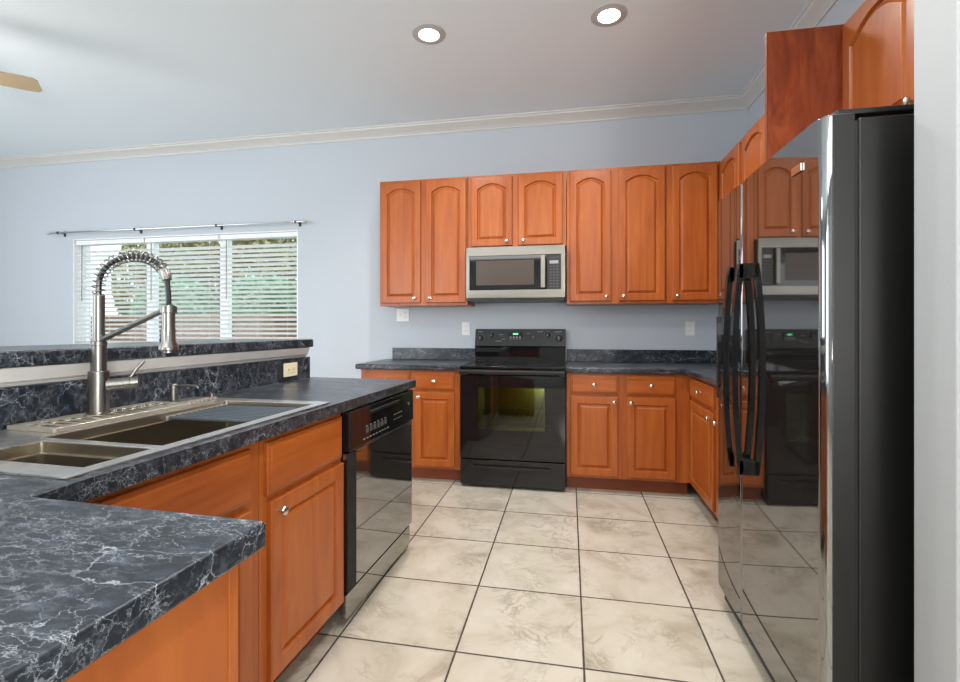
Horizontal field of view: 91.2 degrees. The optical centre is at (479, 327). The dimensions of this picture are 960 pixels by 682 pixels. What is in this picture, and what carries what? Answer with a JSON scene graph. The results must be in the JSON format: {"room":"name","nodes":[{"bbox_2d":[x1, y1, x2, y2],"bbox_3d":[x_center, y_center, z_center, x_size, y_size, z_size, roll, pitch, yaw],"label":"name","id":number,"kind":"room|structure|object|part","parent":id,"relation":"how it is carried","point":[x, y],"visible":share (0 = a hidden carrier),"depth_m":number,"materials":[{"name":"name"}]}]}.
{"room":"kitchen","nodes":[
{"label":"kitchen","id":0,"kind":"room"},
{"bbox_2d":[0,356,305,387],"bbox_3d":[-1.359,0.657,1.498,0.130,1.086,2.560,0,0,13],"label":"wall","id":1,"kind":"structure","parent":0,"point":[305,356],"depth_m":1.72,"materials":[{"name":"grey paint"}]},
{"bbox_2d":[0,347,309,386],"bbox_3d":[-1.279,0.138,1.468,0.038,0.053,2.538,0,0,13],"label":"trim","id":2,"kind":"structure","parent":1,"relation":"attached to","point":[14,376],"depth_m":1.68,"materials":[{"name":"white paint"}]},
{"bbox_2d":[0,357,309,429],"bbox_3d":[-1.283,0.241,1.483,0.020,0.150,2.565,0,0,13],"label":"backsplash","id":3,"kind":"structure","parent":1,"relation":"attached to","point":[25,403],"depth_m":1.72,"materials":[{"name":"black stone"}]},
{"bbox_2d":[0,339,312,367],"bbox_3d":[-1.473,0.087,1.524,0.455,0.046,2.560,0,0,13],"label":"countertop","id":4,"kind":"structure","parent":1,"relation":"on","point":[29,355],"depth_m":1.70,"materials":[{"name":"black stone"}]},
{"bbox_2d":[0,109,748,466],"bbox_3d":[-1.960,-0.275,4.646,8.720,3.150,0.160,0,0,11],"label":"wall","id":5,"kind":"structure","parent":0,"point":[334,187],"depth_m":4.45,"materials":[{"name":"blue paint"}]},
{"bbox_2d":[45,219,306,236],"bbox_3d":[-3.113,-1.005,4.735,3.028,0.060,0.094,0,0,11],"label":"curtain rod","id":6,"kind":"object","parent":5,"relation":"attached to","point":[303,220],"visible":1,"depth_m":4.67,"materials":[{"name":"silver metal"}]},
{"bbox_3d":[-3.119,-1.005,4.707,2.920,0.017,0.017,0,0,11],"label":"rod","id":7,"kind":"part","parent":6,"relation":"part of","materials":[{"name":"silver metal"}]},
{"bbox_2d":[73,230,297,343],"bbox_3d":[-3.036,-0.373,4.834,2.635,1.146,0.170,0,0,11],"label":"window","id":8,"kind":"structure","parent":5,"relation":"in","point":[76,248],"depth_m":4.95,"materials":[{"name":"white plastic"}]},
{"bbox_2d":[76,238,147,343],"bbox_3d":[-3.898,-0.373,4.971,0.854,1.118,0.072,0,0,11],"label":"window blind","id":9,"kind":"object","parent":8,"relation":"attached to","point":[135,240],"visible":0.81,"depth_m":4.96,"materials":[{"name":"white plastic"}]},
{"bbox_3d":[-3.902,-0.361,4.950,0.002,1.050,0.002,0,0,11],"label":"ladder cord","id":10,"kind":"part","parent":9,"relation":"part of","materials":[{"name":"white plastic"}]},
{"bbox_2d":[145,235,221,341],"bbox_3d":[-3.041,-0.373,4.809,0.866,1.118,0.072,0,0,11],"label":"window blind","id":11,"kind":"object","parent":8,"relation":"attached to","point":[209,238],"visible":0.77,"depth_m":4.80,"materials":[{"name":"white plastic"}]},
{"bbox_3d":[-3.368,-0.361,4.849,0.002,1.050,0.002,0,0,11],"label":"ladder cord","id":12,"kind":"part","parent":11,"relation":"part of","materials":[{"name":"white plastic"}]},
{"bbox_3d":[-2.721,-0.361,4.727,0.002,1.050,0.002,0,0,11],"label":"ladder cord","id":13,"kind":"part","parent":11,"relation":"part of","materials":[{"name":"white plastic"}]},
{"bbox_2d":[220,232,296,338],"bbox_3d":[-2.184,-0.373,4.646,0.854,1.118,0.072,0,0,11],"label":"window blind","id":14,"kind":"object","parent":8,"relation":"attached to","point":[287,235],"visible":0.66,"depth_m":4.65,"materials":[{"name":"white plastic"}]},
{"bbox_3d":[-2.507,-0.361,4.686,0.002,1.050,0.002,0,0,11],"label":"ladder cord","id":15,"kind":"part","parent":14,"relation":"part of","materials":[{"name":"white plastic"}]},
{"bbox_3d":[-1.869,-0.361,4.565,0.002,1.050,0.002,0,0,11],"label":"ladder cord","id":16,"kind":"part","parent":14,"relation":"part of","materials":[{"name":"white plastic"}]},
{"bbox_2d":[397,309,408,320],"bbox_3d":[-0.711,-0.120,4.320,0.118,0.116,0.014,0,0,11],"label":"wall outlet","id":17,"kind":"object","parent":5,"relation":"attached to","point":[402,314],"visible":1,"depth_m":4.32,"materials":[{"name":"white plastic"}]},
{"bbox_2d":[0,0,836,168],"bbox_3d":[-2.238,-1.806,3.176,8.418,0.088,2.829,0,0,11],"label":"trim","id":18,"kind":"structure","parent":5,"relation":"attached to","point":[814,11],"depth_m":4.20,"materials":[{"name":"white paint"}]},
{"bbox_2d":[380,177,474,307],"bbox_3d":[-0.455,-0.721,4.091,0.768,1.063,0.367,0,0,11],"label":"upper cabinet","id":19,"kind":"object","parent":5,"relation":"attached to","point":[424,222],"visible":0.99,"depth_m":3.95,"materials":[{"name":"brown wood"}]},
{"bbox_3d":[-0.670,-0.721,3.984,0.348,1.019,0.019,0,0,11],"label":"door","id":20,"kind":"part","parent":19,"relation":"part of","materials":[{"name":"brown wood"}]},
{"bbox_3d":[-0.284,-0.721,3.911,0.346,1.019,0.019,0,0,11],"label":"door","id":21,"kind":"part","parent":19,"relation":"part of","materials":[{"name":"brown wood"}]},
{"bbox_2d":[392,348,474,359],"bbox_3d":[-0.422,0.233,4.260,0.780,0.104,0.022,0,0,11],"label":"backsplash","id":22,"kind":"structure","parent":5,"relation":"attached to","point":[397,353],"depth_m":4.25,"materials":[{"name":"black stone"}]},
{"bbox_2d":[462,322,469,334],"bbox_3d":[-0.127,0.005,4.212,0.072,0.116,0.009,0,0,11],"label":"wall outlet","id":23,"kind":"object","parent":5,"relation":"attached to","point":[465,325],"visible":1,"depth_m":4.21,"materials":[{"name":"white plastic"}]},
{"bbox_2d":[468,171,565,251],"bbox_3d":[0.318,-0.952,3.944,0.798,0.600,0.367,0,0,11],"label":"upper cabinet","id":24,"kind":"object","parent":5,"relation":"attached to","point":[521,209],"visible":0.98,"depth_m":3.80,"materials":[{"name":"brown wood"}]},
{"bbox_3d":[0.095,-0.949,3.839,0.338,0.562,0.019,0,0,11],"label":"door","id":25,"kind":"part","parent":24,"relation":"part of","materials":[{"name":"brown wood"}]},
{"bbox_2d":[466,245,564,302],"bbox_3d":[0.309,-0.433,3.910,0.787,0.430,0.436,0,0,11],"label":"microwave oven","id":26,"kind":"object","parent":24,"relation":"attached to","point":[511,274],"visible":1,"depth_m":3.73,"materials":[{"name":"silver metal"}]},
{"bbox_3d":[0.222,-0.442,3.757,0.618,0.275,0.024,0,0,11],"label":"door glass","id":27,"kind":"part","parent":26,"relation":"part of","materials":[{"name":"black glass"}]},
{"bbox_3d":[0.493,-0.444,3.673,0.036,0.257,0.040,0,0,11],"label":"handle","id":28,"kind":"part","parent":26,"relation":"part of","materials":[{"name":"silver metal"}]},
{"bbox_3d":[0.581,-0.442,3.689,0.109,0.275,0.024,0,0,11],"label":"control panel","id":29,"kind":"part","parent":26,"relation":"part of","materials":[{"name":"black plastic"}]},
{"bbox_3d":[0.482,-0.949,3.766,0.350,0.562,0.019,0,0,11],"label":"door","id":30,"kind":"part","parent":24,"relation":"part of","materials":[{"name":"brown wood"}]},
{"bbox_2d":[567,165,665,305],"bbox_3d":[1.082,-0.721,3.800,0.748,1.063,0.367,0,0,11],"label":"upper cabinet","id":31,"kind":"object","parent":5,"relation":"attached to","point":[616,217],"visible":1,"depth_m":3.66,"materials":[{"name":"brown wood"}]},
{"bbox_3d":[0.867,-0.721,3.693,0.314,1.019,0.019,0,0,11],"label":"door","id":32,"kind":"part","parent":31,"relation":"part of","materials":[{"name":"brown wood"}]},
{"bbox_3d":[1.246,-0.721,3.622,0.340,1.019,0.019,0,0,11],"label":"door","id":33,"kind":"part","parent":31,"relation":"part of","materials":[{"name":"brown wood"}]},
{"bbox_2d":[567,349,715,362],"bbox_3d":[1.452,0.233,3.905,1.436,0.104,0.022,0,0,11],"label":"backsplash","id":34,"kind":"structure","parent":5,"relation":"attached to","point":[585,355],"depth_m":3.91,"materials":[{"name":"black stone"}]},
{"bbox_2d":[685,322,694,335],"bbox_3d":[1.727,0.005,3.861,0.072,0.116,0.009,0,0,11],"label":"wall outlet","id":35,"kind":"object","parent":5,"relation":"attached to","point":[689,326],"visible":1,"depth_m":3.86,"materials":[{"name":"white plastic"}]},
{"bbox_2d":[661,161,719,304],"bbox_3d":[1.640,-0.721,3.694,0.385,1.063,0.367,0,0,11],"label":"upper cabinet","id":36,"kind":"object","parent":5,"relation":"attached to","point":[692,189],"visible":0.99,"depth_m":3.55,"materials":[{"name":"brown wood"}]},
{"bbox_2d":[0,0,809,156],"bbox_3d":[-2.682,-1.910,0.834,8.720,0.120,7.940,0,0,11],"label":"ceiling","id":37,"kind":"structure","parent":0,"point":[109,73],"depth_m":3.25,"materials":[{"name":"white paint"}]},
{"bbox_2d":[0,71,41,91],"bbox_3d":[-3.396,-1.637,2.607,1.291,0.425,1.329,0,0,11],"label":"ceiling fan","id":38,"kind":"object","parent":37,"relation":"hanging from","point":[12,80],"visible":1,"depth_m":2.89,"materials":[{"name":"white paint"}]},
{"bbox_2d":[412,23,445,44],"bbox_3d":[-0.321,-1.841,2.957,0.210,0.017,0.210,0,0,11],"label":"recessed light","id":39,"kind":"object","parent":37,"relation":"in","point":[426,33],"visible":1,"depth_m":2.94,"materials":[{"name":"white"}]},
{"bbox_2d":[591,3,627,26],"bbox_3d":[0.762,-1.841,2.778,0.210,0.017,0.210,0,0,11],"label":"recessed light","id":40,"kind":"object","parent":37,"relation":"in","point":[610,14],"visible":1,"depth_m":2.76,"materials":[{"name":"white"}]},
{"bbox_2d":[275,467,771,681],"bbox_3d":[-2.684,1.250,0.824,8.420,0.100,7.620,0,0,11],"label":"floor","id":41,"kind":"structure","parent":0,"point":[491,583],"depth_m":2.09,"materials":[{"name":"tile"}]},
{"bbox_2d":[65,565,237,681],"bbox_3d":[-0.650,0.763,0.431,0.484,0.871,0.709,0,0,13],"label":"base cabinet","id":42,"kind":"object","parent":41,"relation":"on","point":[196,640],"visible":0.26,"depth_m":0.59,"materials":[{"name":"brown wood"}]},
{"bbox_2d":[0,357,415,681],"bbox_3d":[-0.744,0.246,1.363,1.125,0.161,2.572,0,0,13],"label":"countertop","id":43,"kind":"structure","parent":42,"relation":"on","point":[79,579],"depth_m":0.65,"materials":[{"name":"black stone"}]},
{"bbox_2d":[0,397,329,479],"bbox_3d":[-0.974,0.400,1.404,0.618,0.237,0.928,0,0,13],"label":"sink","id":44,"kind":"object","parent":43,"relation":"in","point":[69,454],"visible":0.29,"depth_m":1.22,"materials":[{"name":"silver metal"}]},
{"bbox_3d":[-0.947,0.387,1.062,0.345,0.203,0.163,0,0,13],"label":"bowl","id":45,"kind":"part","parent":44,"relation":"part of","materials":[{"name":"silver metal"}]},
{"bbox_2d":[7,401,191,432],"bbox_3d":[-1.169,0.275,1.490,0.174,0.012,0.448,0,0,13],"label":"drip tray","id":46,"kind":"object","parent":44,"relation":"on","point":[27,426],"visible":0.96,"depth_m":1.41,"materials":[{"name":"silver metal"}]},
{"bbox_2d":[86,250,178,414],"bbox_3d":[-1.066,0.015,1.473,0.323,0.507,0.112,0,0,13],"label":"kitchen faucet","id":47,"kind":"object","parent":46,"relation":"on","point":[99,383],"visible":1,"depth_m":1.46,"materials":[{"name":"silver metal"}]},
{"bbox_3d":[-1.152,0.178,1.500,0.064,0.042,0.038,0,0,-28],"label":"handle","id":48,"kind":"part","parent":47,"relation":"part of","materials":[{"name":"silver metal"}]},
{"bbox_3d":[-1.111,0.133,1.523,0.045,0.060,0.011,0,0,-26],"label":"lever","id":49,"kind":"part","parent":47,"relation":"part of","materials":[{"name":"silver metal"}]},
{"bbox_3d":[-1.052,-0.011,1.444,0.275,0.110,0.045,0,0,13],"label":"docking arm","id":50,"kind":"part","parent":47,"relation":"part of","materials":[{"name":"silver metal"}]},
{"bbox_3d":[-0.875,0.402,1.478,0.390,0.233,0.646,0,0,13],"label":"bowl","id":51,"kind":"part","parent":44,"relation":"part of","materials":[{"name":"silver metal"}]},
{"bbox_2d":[168,384,198,401],"bbox_3d":[-1.117,0.246,1.766,0.120,0.069,0.040,0,0,13],"label":"soap dispenser","id":52,"kind":"object","parent":44,"relation":"on","point":[173,388],"visible":0.91,"depth_m":1.76,"materials":[{"name":"silver metal"}]},
{"bbox_3d":[-1.101,0.220,1.769,0.090,0.017,0.010,0,0,5],"label":"spout","id":53,"kind":"part","parent":52,"relation":"part of","materials":[{"name":"silver metal"}]},
{"bbox_2d":[150,393,216,407],"bbox_3d":[-1.077,0.268,1.726,0.031,0.025,0.270,0,0,13],"label":"rail","id":54,"kind":"object","parent":44,"relation":"on","point":[212,396],"visible":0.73,"depth_m":1.79,"materials":[{"name":"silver metal"}]},
{"bbox_2d":[165,404,296,422],"bbox_3d":[-0.836,0.301,1.649,0.378,0.015,0.257,0,0,13],"label":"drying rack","id":55,"kind":"object","parent":44,"relation":"on","point":[219,413],"visible":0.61,"depth_m":1.62,"materials":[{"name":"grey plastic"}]},
{"bbox_3d":[-1.015,0.301,1.690,0.010,0.015,0.257,0,0,13],"label":"rail","id":56,"kind":"part","parent":55,"relation":"part of","materials":[{"name":"silver metal"}]},
{"bbox_2d":[284,362,296,376],"bbox_3d":[-1.024,0.225,2.545,0.009,0.072,0.116,0,0,13],"label":"wall outlet","id":57,"kind":"object","parent":43,"relation":"attached to","point":[290,369],"visible":1,"depth_m":2.54,"materials":[{"name":"beige plastic"}]},
{"bbox_2d":[84,442,257,681],"bbox_3d":[-0.995,0.763,1.180,0.649,0.871,0.583,0,0,13],"label":"base cabinet","id":58,"kind":"object","parent":41,"relation":"on","point":[226,484],"visible":0.08,"depth_m":1.26,"materials":[{"name":"brown wood"}]},
{"bbox_3d":[-0.718,0.424,1.107,0.020,0.152,0.507,0,0,13],"label":"drawer","id":59,"kind":"part","parent":58,"relation":"part of","materials":[{"name":"brown wood"}]},
{"bbox_3d":[-0.719,0.800,1.107,0.019,0.550,0.507,0,0,13],"label":"door","id":60,"kind":"part","parent":58,"relation":"part of","materials":[{"name":"brown wood"}]},
{"bbox_2d":[258,413,343,681],"bbox_3d":[-0.876,0.763,1.699,0.649,0.871,0.475,0,0,13],"label":"base cabinet","id":61,"kind":"object","parent":41,"relation":"on","point":[301,469],"visible":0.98,"depth_m":1.56,"materials":[{"name":"brown wood"}]},
{"bbox_3d":[-0.612,0.568,1.462,0.030,0.031,0.031,0,0,13],"label":"knob","id":62,"kind":"part","parent":61,"relation":"part of","materials":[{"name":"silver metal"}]},
{"bbox_3d":[-0.597,0.429,1.638,0.020,0.162,0.442,0,0,13],"label":"drawer","id":63,"kind":"part","parent":61,"relation":"part of","materials":[{"name":"brown wood"}]},
{"bbox_2d":[341,390,412,619],"bbox_3d":[-0.724,0.752,2.273,0.604,0.836,0.705,0,0,13],"label":"dishwasher","id":64,"kind":"object","parent":41,"relation":"on","point":[376,457],"visible":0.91,"depth_m":2.11,"materials":[{"name":"black metal"}]},
{"bbox_3d":[-0.520,0.777,1.902,0.008,0.553,0.072,0,0,13],"label":"trim","id":65,"kind":"part","parent":64,"relation":"part of","materials":[{"name":"black metal"}]},
{"bbox_3d":[-0.469,1.121,2.218,0.022,0.098,0.691,0,0,13],"label":"kick plate","id":66,"kind":"part","parent":64,"relation":"part of","materials":[{"name":"black metal"}]},
{"bbox_3d":[-0.460,0.415,2.216,0.043,0.162,0.699,0,0,13],"label":"control panel","id":67,"kind":"part","parent":64,"relation":"part of","materials":[{"name":"black ceramic"}]},
{"bbox_2d":[361,369,460,479],"bbox_3d":[-0.501,0.763,3.962,0.822,0.871,0.637,0,0,11],"label":"base cabinet","id":68,"kind":"object","parent":41,"relation":"on","point":[436,393],"visible":0.49,"depth_m":3.65,"materials":[{"name":"brown wood"}]},
{"bbox_3d":[-0.740,0.411,3.722,0.384,0.134,0.020,0,0,11],"label":"drawer","id":69,"kind":"part","parent":68,"relation":"part of","materials":[{"name":"brown wood"}]},
{"bbox_2d":[355,348,475,370],"bbox_3d":[-0.514,0.254,3.970,0.857,0.146,0.626,0,0,11],"label":"countertop","id":70,"kind":"structure","parent":68,"relation":"on","point":[447,359],"depth_m":4.14,"materials":[{"name":"black stone"}]},
{"bbox_3d":[-0.352,0.411,3.649,0.320,0.134,0.020,0,0,11],"label":"drawer","id":71,"kind":"part","parent":68,"relation":"part of","materials":[{"name":"brown wood"}]},
{"bbox_3d":[-0.352,0.787,3.649,0.320,0.575,0.019,0,0,11],"label":"door","id":72,"kind":"part","parent":68,"relation":"part of","materials":[{"name":"brown wood"}]},
{"bbox_2d":[459,329,565,489],"bbox_3d":[0.288,0.604,3.769,0.791,1.192,0.683,0,0,11],"label":"range","id":73,"kind":"object","parent":41,"relation":"on","point":[513,401],"visible":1,"depth_m":3.50,"materials":[{"name":"black metal"}]},
{"bbox_2d":[459,369,564,462],"bbox_3d":[0.277,0.643,3.712,0.781,0.670,0.568,0,0,11],"label":"oven","id":74,"kind":"object","parent":73,"relation":"in","point":[512,415],"depth_m":3.48,"materials":[{"name":"black glass"}]},
{"bbox_3d":[0.237,1.083,3.502,0.781,0.190,0.036,0,0,11],"label":"storage drawer","id":75,"kind":"part","parent":73,"relation":"part of","materials":[{"name":"black metal"}]},
{"bbox_2d":[459,361,565,369],"bbox_3d":[0.286,0.294,3.759,0.791,0.019,0.578,0,0,11],"label":"cooktop","id":76,"kind":"object","parent":73,"relation":"in","point":[484,365],"depth_m":3.57,"materials":[{"name":"black glass"}]},
{"bbox_3d":[0.667,0.088,3.975,0.060,0.060,0.026,0,0,11],"label":"knob","id":77,"kind":"part","parent":73,"relation":"part of","materials":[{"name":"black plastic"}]},
{"bbox_2d":[567,373,689,493],"bbox_3d":[1.109,0.763,3.657,0.855,0.871,0.637,0,0,11],"label":"base cabinet","id":78,"kind":"object","parent":41,"relation":"on","point":[626,432],"visible":0.99,"depth_m":3.39,"materials":[{"name":"brown wood"}]},
{"bbox_3d":[0.831,0.411,3.425,0.335,0.134,0.020,0,0,11],"label":"drawer","id":79,"kind":"part","parent":78,"relation":"part of","materials":[{"name":"brown wood"}]},
{"bbox_3d":[0.831,0.787,3.425,0.335,0.575,0.019,0,0,11],"label":"door","id":80,"kind":"part","parent":78,"relation":"part of","materials":[{"name":"brown wood"}]},
{"bbox_2d":[566,349,715,385],"bbox_3d":[1.282,0.254,3.011,1.438,0.146,1.843,0,0,11],"label":"countertop","id":81,"kind":"structure","parent":78,"relation":"on","point":[699,364],"depth_m":3.82,"materials":[{"name":"black stone"}]},
{"bbox_3d":[1.220,0.411,3.351,0.330,0.134,0.020,0,0,11],"label":"drawer","id":82,"kind":"part","parent":78,"relation":"part of","materials":[{"name":"brown wood"}]},
{"bbox_3d":[1.220,0.787,3.352,0.330,0.575,0.019,0,0,11],"label":"door","id":83,"kind":"part","parent":78,"relation":"part of","materials":[{"name":"brown wood"}]},
{"bbox_2d":[690,376,717,518],"bbox_3d":[1.684,0.763,2.957,0.627,0.871,0.620,0,0,11],"label":"base cabinet","id":84,"kind":"object","parent":41,"relation":"on","point":[703,411],"visible":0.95,"depth_m":2.92,"materials":[{"name":"brown wood"}]},
{"bbox_3d":[1.412,0.411,2.999,0.020,0.134,0.530,0,0,11],"label":"drawer","id":85,"kind":"part","parent":84,"relation":"part of","materials":[{"name":"brown wood"}]},
{"bbox_2d":[716,104,913,681],"bbox_3d":[1.298,0.317,1.579,0.796,1.766,0.883,0,0,11],"label":"refrigerator","id":86,"kind":"object","parent":41,"relation":"on","point":[815,318],"visible":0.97,"depth_m":1.22,"materials":[{"name":"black metal"}]},
{"bbox_3d":[1.010,0.005,1.961,0.001,0.050,0.110,0,0,11],"label":"dispenser panel","id":87,"kind":"part","parent":86,"relation":"part of","materials":[{"name":"grey plastic"}]},
{"bbox_3d":[0.970,0.150,1.822,0.060,0.770,0.026,0,0,11],"label":"handle","id":88,"kind":"part","parent":86,"relation":"part of","materials":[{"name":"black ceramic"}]},
{"bbox_3d":[1.054,0.282,1.925,0.074,1.665,0.295,0,0,11],"label":"door","id":89,"kind":"part","parent":86,"relation":"part of","materials":[{"name":"metal"}]},
{"bbox_3d":[0.950,0.150,1.720,0.060,0.770,0.026,0,0,11],"label":"handle","id":90,"kind":"part","parent":86,"relation":"part of","materials":[{"name":"black metal"}]},
{"bbox_3d":[0.971,0.282,1.488,0.074,1.665,0.582,0,0,11],"label":"door","id":91,"kind":"part","parent":86,"relation":"part of","materials":[{"name":"metal"}]},
{"bbox_2d":[749,0,865,129],"bbox_3d":[1.512,-0.275,-0.048,0.150,3.149,7.769,0,0,11],"label":"wall","id":92,"kind":"structure","parent":0,"point":[841,11],"depth_m":2.58,"materials":[{"name":"grey paint"}]},
{"bbox_2d":[720,140,740,199],"bbox_3d":[1.887,-0.721,3.278,0.347,1.063,0.455,0,0,11],"label":"upper cabinet","id":93,"kind":"object","parent":92,"relation":"attached to","point":[730,166],"visible":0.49,"depth_m":3.26,"materials":[{"name":"brown wood"}]},
{"bbox_2d":[741,113,764,183],"bbox_3d":[1.806,-0.721,2.846,0.347,1.063,0.420,0,0,11],"label":"upper cabinet","id":94,"kind":"object","parent":92,"relation":"attached to","point":[753,141],"visible":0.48,"depth_m":2.86,"materials":[{"name":"brown wood"}]},
{"bbox_2d":[843,0,913,108],"bbox_3d":[1.566,-0.994,1.513,0.322,0.588,0.930,0,0,11],"label":"upper cabinet","id":95,"kind":"object","parent":92,"relation":"attached to","point":[878,38],"visible":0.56,"depth_m":1.74,"materials":[{"name":"brown wood"}]},
{"bbox_2d":[765,24,843,161],"bbox_3d":[1.534,-0.944,2.003,0.578,0.688,0.020,0,0,11],"label":"panel","id":96,"kind":"object","parent":95,"relation":"attached to","point":[803,71],"visible":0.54,"depth_m":2.02,"materials":[{"name":"brown wood"}]},
{"bbox_3d":[1.427,-0.755,1.567,0.030,0.031,0.031,0,0,11],"label":"knob","id":97,"kind":"part","parent":95,"relation":"part of","materials":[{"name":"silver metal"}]},
{"bbox_2d":[914,0,959,681],"bbox_3d":[1.317,-0.325,0.991,0.620,3.049,0.128,0,0,11],"label":"wall","id":98,"kind":"structure","parent":0,"point":[936,22],"depth_m":1.04,"materials":[{"name":"grey paint"}]},
{"label":"outside","id":99,"kind":"structure","parent":0,"visible":0},
{"bbox_3d":[-2.632,1.400,12.976,22.000,0.100,15.480,0,0,11],"label":"lawn","id":100,"kind":"structure","parent":99,"visible":0},
{"bbox_2d":[110,241,233,314],"bbox_3d":[-10.721,-1.180,16.499,4.225,5.081,2.755,0,0,11],"label":"tree","id":101,"kind":"object","parent":100,"relation":"on","point":[213,243],"visible":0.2,"depth_m":15.69,"materials":[{"name":"green plant"}]},
{"bbox_2d":[131,277,219,314],"bbox_3d":[-8.188,-0.032,12.651,2.487,2.774,1.704,0,0,11],"label":"shrub","id":102,"kind":"object","parent":100,"relation":"on","point":[144,287],"visible":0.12,"depth_m":12.26,"materials":[{"name":"green plant"}]},
{"bbox_2d":[91,316,296,340],"bbox_3d":[-6.923,0.535,10.767,10.390,1.630,0.062,0,0,11],"label":"fence","id":103,"kind":"object","parent":100,"relation":"on","point":[199,317],"visible":0.02,"depth_m":10.63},
{"bbox_3d":[-6.925,-0.190,10.756,10.390,0.080,0.039,0,0,11],"label":"rail","id":104,"kind":"part","parent":103,"relation":"part of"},
{"bbox_2d":[217,238,296,312],"bbox_3d":[-6.521,-1.165,15.488,4.299,5.050,2.752,0,0,11],"label":"tree","id":105,"kind":"object","parent":100,"relation":"on","point":[264,241],"visible":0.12,"depth_m":14.60,"materials":[{"name":"green plant"}]},
{"bbox_2d":[218,275,296,314],"bbox_3d":[-5.547,-0.028,12.130,2.476,2.767,1.680,0,0,11],"label":"shrub","id":106,"kind":"object","parent":100,"relation":"on","point":[243,285],"visible":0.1,"depth_m":11.71,"materials":[{"name":"green plant"}]}
]}

